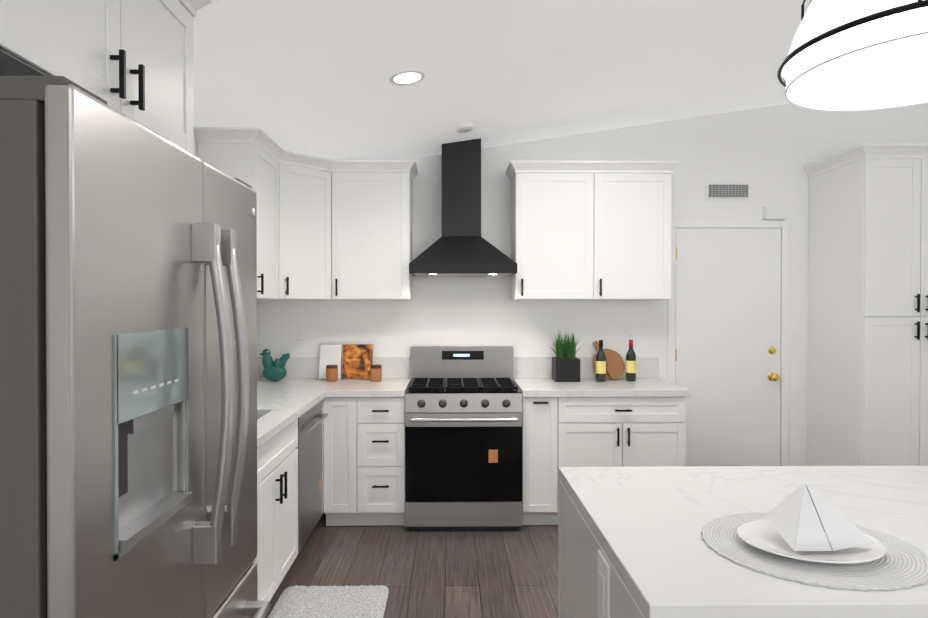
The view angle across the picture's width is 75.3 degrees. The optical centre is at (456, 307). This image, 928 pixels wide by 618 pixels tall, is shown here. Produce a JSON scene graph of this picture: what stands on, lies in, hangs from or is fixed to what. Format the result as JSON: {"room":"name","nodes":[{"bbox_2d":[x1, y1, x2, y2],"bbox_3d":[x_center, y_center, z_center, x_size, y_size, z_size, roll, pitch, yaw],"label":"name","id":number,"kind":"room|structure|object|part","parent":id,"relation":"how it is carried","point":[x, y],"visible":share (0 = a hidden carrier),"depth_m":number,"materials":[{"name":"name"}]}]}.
{"room":"kitchen","nodes":[
{"label":"kitchen","id":0,"kind":"room"},
{"bbox_2d":[194,126,258,357],"bbox_3d":[-1.507,-0.191,0.939,0.100,3.350,7.400,0,0,-1],"label":"wall","id":1,"kind":"structure","parent":0,"point":[195,146],"depth_m":4.52,"materials":[{"name":"white paint"}]},
{"bbox_2d":[194,127,289,299],"bbox_3d":[-1.291,-0.537,3.772,0.390,0.967,0.750,0,0,-1],"label":"upper cabinet","id":2,"kind":"object","parent":1,"relation":"attached to","point":[231,150],"depth_m":3.62,"materials":[{"name":"white wood"}]},
{"bbox_2d":[264,510,557,617],"bbox_3d":[1.188,1.534,0.982,5.490,0.100,7.400,0,0,-1],"label":"floor","id":3,"kind":"structure","parent":0,"point":[465,573],"depth_m":3.38,"materials":[{"name":"brown wood"}]},
{"bbox_2d":[0,0,211,154],"bbox_3d":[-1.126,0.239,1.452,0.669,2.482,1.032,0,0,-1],"label":"upper cabinet","id":4,"kind":"object","parent":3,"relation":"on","point":[133,60],"visible":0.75,"depth_m":1.47,"materials":[{"name":"white wood"}]},
{"bbox_2d":[0,76,270,617],"bbox_3d":[-0.981,0.554,1.411,0.922,1.852,0.920,0,0,-1],"label":"refrigerator","id":5,"kind":"object","parent":3,"relation":"on","point":[128,367],"visible":1,"depth_m":1.09,"materials":[{"name":"grey metal"}]},
{"bbox_3d":[-0.634,0.212,1.204,0.048,1.140,0.501,0,0,-1],"label":"door","id":6,"kind":"part","parent":5,"relation":"part of","materials":[{"name":"silver metal"}]},
{"bbox_3d":[-0.639,0.208,1.665,0.048,1.140,0.409,0,0,-1],"label":"door","id":7,"kind":"part","parent":5,"relation":"part of","materials":[{"name":"silver metal"}]},
{"bbox_3d":[-0.567,0.349,1.413,0.093,1.088,0.720,0,0,-1],"label":"handle","id":8,"kind":"part","parent":5,"relation":"part of","materials":[{"name":"silver metal"}]},
{"bbox_3d":[-0.636,1.102,1.419,0.048,0.627,0.916,0,0,-1],"label":"drawer","id":9,"kind":"part","parent":5,"relation":"part of","materials":[{"name":"silver metal"}]},
{"bbox_2d":[254,449,261,600],"bbox_3d":[-1.163,1.037,2.261,0.612,0.874,0.618,0,0,-1],"label":"base cabinet","id":10,"kind":"object","parent":3,"relation":"on","point":[258,559],"depth_m":2.64,"materials":[{"name":"white wood"}]},
{"bbox_2d":[257,357,410,448],"bbox_3d":[-0.906,0.582,3.251,1.148,0.392,2.598,0,0,-1],"label":"countertop","id":11,"kind":"structure","parent":10,"relation":"on","point":[297,391],"depth_m":4.01,"materials":[{"name":"white stone"}]},
{"bbox_2d":[260,349,289,380],"bbox_3d":[-1.320,0.418,4.376,0.219,0.235,0.110,0,0,-1],"label":"sculpture","id":12,"kind":"object","parent":11,"relation":"on","point":[275,370],"visible":1,"depth_m":4.35,"materials":[{"name":"teal ceramic"}]},
{"bbox_2d":[326,365,337,381],"bbox_3d":[-0.909,0.478,4.386,0.086,0.116,0.086,0,0,-1],"label":"jar","id":13,"kind":"object","parent":11,"relation":"on","point":[331,373],"visible":0.96,"depth_m":4.35,"materials":[{"name":"brown"}]},
{"bbox_2d":[318,344,373,379],"bbox_3d":[-0.826,0.405,4.492,0.400,0.261,0.072,0,0,-1],"label":"cookbook","id":14,"kind":"object","parent":11,"relation":"on","point":[355,361],"visible":0.88,"depth_m":4.49,"materials":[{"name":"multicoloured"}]},
{"bbox_2d":[370,365,381,381],"bbox_3d":[-0.590,0.478,4.389,0.086,0.116,0.086,0,0,-1],"label":"jar","id":15,"kind":"object","parent":11,"relation":"on","point":[375,373],"visible":1,"depth_m":4.35,"materials":[{"name":"brown glass"}]},
{"bbox_2d":[258,418,297,536],"bbox_3d":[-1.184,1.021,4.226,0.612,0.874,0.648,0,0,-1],"label":"base cabinet","id":16,"kind":"object","parent":3,"relation":"on","point":[279,453],"depth_m":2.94,"materials":[{"name":"white wood"}]},
{"bbox_2d":[296,400,327,552],"bbox_3d":[-1.123,0.975,3.598,0.606,0.767,0.602,0,0,-1],"label":"dishwasher","id":17,"kind":"object","parent":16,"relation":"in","point":[309,447],"visible":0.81,"depth_m":3.54,"materials":[{"name":"grey metal"}]},
{"bbox_2d":[268,585,388,617],"bbox_3d":[-0.619,1.459,2.737,0.549,0.022,0.854,0,0,-1],"label":"rug","id":18,"kind":"object","parent":3,"relation":"on","point":[339,601],"visible":1,"depth_m":2.96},
{"bbox_2d":[322,397,357,525],"bbox_3d":[-0.778,1.021,4.231,0.240,0.874,0.647,0,0,-1],"label":"base cabinet","id":19,"kind":"object","parent":3,"relation":"on","point":[340,427],"depth_m":3.94,"materials":[{"name":"white wood"}]},
{"bbox_2d":[358,397,404,525],"bbox_3d":[-0.529,1.021,4.251,0.374,0.874,0.613,0,0,-1],"label":"base cabinet","id":20,"kind":"object","parent":3,"relation":"on","point":[363,461],"depth_m":3.95,"materials":[{"name":"white wood"}]},
{"bbox_2d":[405,346,522,528],"bbox_3d":[0.043,0.876,4.199,0.761,1.165,0.722,0,0,-1],"label":"range","id":21,"kind":"object","parent":3,"relation":"on","point":[463,434],"visible":1,"depth_m":3.90,"materials":[{"name":"silver metal"}]},
{"bbox_2d":[522,397,685,524],"bbox_3d":[0.969,1.021,4.250,1.083,0.874,0.647,0,0,-1],"label":"base cabinet","id":22,"kind":"object","parent":3,"relation":"on","point":[557,432],"visible":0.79,"depth_m":3.96,"materials":[{"name":"white wood"}]},
{"bbox_2d":[513,357,690,396],"bbox_3d":[0.980,0.480,4.253,1.105,0.205,0.633,0,0,-1],"label":"countertop","id":23,"kind":"structure","parent":22,"relation":"on","point":[532,376],"depth_m":4.26,"materials":[{"name":"white stone"}]},
{"bbox_2d":[550,333,580,381],"bbox_3d":[0.812,0.337,4.417,0.283,0.397,0.302,0,0,-1],"label":"plant pot","id":24,"kind":"object","parent":23,"relation":"on","point":[566,364],"visible":1,"depth_m":4.33,"materials":[{"name":"black ceramic"}]},
{"bbox_2d":[596,340,605,381],"bbox_3d":[1.046,0.386,4.367,0.074,0.300,0.074,0,0,-1],"label":"wine bottle","id":25,"kind":"object","parent":23,"relation":"on","point":[600,365],"visible":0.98,"depth_m":4.34,"materials":[{"name":"black glass"}]},
{"bbox_2d":[593,340,624,378],"bbox_3d":[1.132,0.389,4.485,0.227,0.283,0.123,0,0,-1],"label":"cutting boards","id":26,"kind":"object","parent":23,"relation":"on","point":[615,366],"visible":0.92,"depth_m":4.46,"materials":[{"name":"brown wood"}]},
{"bbox_2d":[626,340,635,380],"bbox_3d":[1.274,0.386,4.399,0.074,0.300,0.074,0,0,-1],"label":"wine bottle","id":27,"kind":"object","parent":23,"relation":"on","point":[630,365],"visible":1,"depth_m":4.37,"materials":[{"name":"black glass"}]},
{"bbox_2d":[558,466,927,617],"bbox_3d":[1.443,1.019,1.634,2.166,0.920,0.961,0,0,-1],"label":"kitchen island","id":28,"kind":"object","parent":3,"relation":"on","point":[640,528],"visible":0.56,"depth_m":1.60,"materials":[{"name":"white stone"}]},
{"bbox_2d":[597,550,609,617],"bbox_3d":[0.356,0.695,1.466,0.010,0.170,0.100,0,0,-1],"label":"outlet","id":29,"kind":"object","parent":28,"relation":"attached to","point":[603,588],"visible":1,"depth_m":1.45,"materials":[{"name":"white plastic"}]},
{"bbox_2d":[701,512,927,590],"bbox_3d":[0.828,0.557,1.410,0.482,0.005,0.436,0,0,-1],"label":"placemat","id":30,"kind":"object","parent":28,"relation":"on","point":[900,564],"visible":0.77,"depth_m":1.30,"materials":[{"name":"white wicker"}]},
{"bbox_2d":[737,518,886,563],"bbox_3d":[0.813,0.542,1.390,0.312,0.021,0.257,0,0,-1],"label":"plate","id":31,"kind":"object","parent":30,"relation":"on","point":[763,535],"visible":0.65,"depth_m":1.36,"materials":[{"name":"white ceramic"}]},
{"bbox_2d":[766,483,873,550],"bbox_3d":[0.835,0.476,1.399,0.194,0.132,0.129,0,0,-1],"label":"napkin","id":32,"kind":"object","parent":31,"relation":"on","point":[804,517],"visible":0.98,"depth_m":1.37,"materials":[{"name":"white fabric"}]},
{"bbox_2d":[803,143,927,465],"bbox_3d":[3.216,0.193,4.260,1.155,2.530,0.664,0,0,-1],"label":"pantry cabinet","id":33,"kind":"object","parent":3,"relation":"on","point":[867,312],"visible":0.9,"depth_m":3.98,"materials":[{"name":"white wood"}]},
{"bbox_2d":[193,0,809,169],"bbox_3d":[1.188,-1.426,0.958,5.490,0.840,7.400,0,0,-1],"label":"ceiling","id":34,"kind":"structure","parent":0,"point":[310,77],"depth_m":2.99,"materials":[{"name":"white paint"}]},
{"bbox_2d":[389,70,424,84],"bbox_3d":[-0.242,-1.123,2.945,0.178,0.004,0.178,-9,1,-1],"label":"recessed light","id":35,"kind":"object","parent":34,"relation":"in","point":[409,77],"visible":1,"depth_m":2.94,"materials":[{"name":"white plastic"}]},
{"bbox_2d":[455,123,473,132],"bbox_3d":[0.051,-1.161,3.892,0.120,0.032,0.120,-8,1,-1],"label":"smoke detector","id":36,"kind":"object","parent":34,"relation":"attached to","point":[463,127],"visible":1,"depth_m":3.86,"materials":[{"name":"white plastic"}]},
{"bbox_2d":[777,0,927,110],"bbox_3d":[1.112,-0.931,1.462,0.589,0.733,0.589,0,0,-1],"label":"pendant light","id":37,"kind":"object","parent":34,"relation":"hanging from","point":[854,55],"visible":1,"depth_m":1.42,"materials":[{"name":"white fabric"}]},
{"bbox_2d":[258,103,927,465],"bbox_3d":[1.148,-0.220,4.618,5.490,3.350,0.100,0,0,-1],"label":"wall","id":38,"kind":"structure","parent":0,"point":[769,152],"depth_m":4.57,"materials":[{"name":"white paint"}]},
{"bbox_2d":[294,330,303,345],"bbox_3d":[-1.192,0.229,4.540,0.072,0.116,0.010,0,0,-1],"label":"outlet","id":39,"kind":"object","parent":38,"relation":"attached to","point":[298,337],"visible":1,"depth_m":4.54,"materials":[{"name":"white plastic"}]},
{"bbox_2d":[290,151,417,299],"bbox_3d":[-0.890,-0.540,4.212,1.202,0.967,0.659,0,0,-1],"label":"upper cabinet","id":40,"kind":"object","parent":38,"relation":"attached to","point":[323,235],"depth_m":4.22,"materials":[{"name":"white wood"}]},
{"bbox_2d":[409,138,516,276],"bbox_3d":[0.041,-0.712,4.301,0.731,0.969,0.498,0,0,-1],"label":"range hood","id":41,"kind":"object","parent":38,"relation":"attached to","point":[461,247],"visible":1,"depth_m":4.25,"materials":[{"name":"black metal"}]},
{"bbox_2d":[506,160,679,299],"bbox_3d":[0.964,-0.542,4.377,1.186,0.967,0.369,0,0,-1],"label":"upper cabinet","id":42,"kind":"object","parent":38,"relation":"attached to","point":[589,230],"visible":1,"depth_m":4.24,"materials":[{"name":"white wood"}]},
{"bbox_2d":[625,330,634,344],"bbox_3d":[1.314,0.228,4.568,0.072,0.116,0.010,0,0,-1],"label":"outlet","id":43,"kind":"object","parent":38,"relation":"attached to","point":[629,334],"visible":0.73,"depth_m":4.57,"materials":[{"name":"white plastic"}]},
{"bbox_2d":[667,220,788,465],"bbox_3d":[2.062,0.398,4.541,0.919,2.115,0.082,0,0,-1],"label":"entry door","id":44,"kind":"structure","parent":38,"relation":"in","point":[728,344],"depth_m":4.57,"materials":[{"name":"white wood"}]},
{"bbox_2d":[706,181,750,199],"bbox_3d":[2.062,-0.886,4.565,0.344,0.143,0.013,0,0,-1],"label":"air vent","id":45,"kind":"object","parent":38,"relation":"in","point":[728,190],"visible":1,"depth_m":4.57,"materials":[{"name":"white plastic"}]},
{"bbox_2d":[763,205,785,218],"bbox_3d":[2.406,-0.720,4.555,0.155,0.100,0.043,0,0,-1],"label":"door chime","id":46,"kind":"object","parent":38,"relation":"attached to","point":[774,212],"visible":1,"depth_m":4.53,"materials":[{"name":"white plastic"}]}
]}

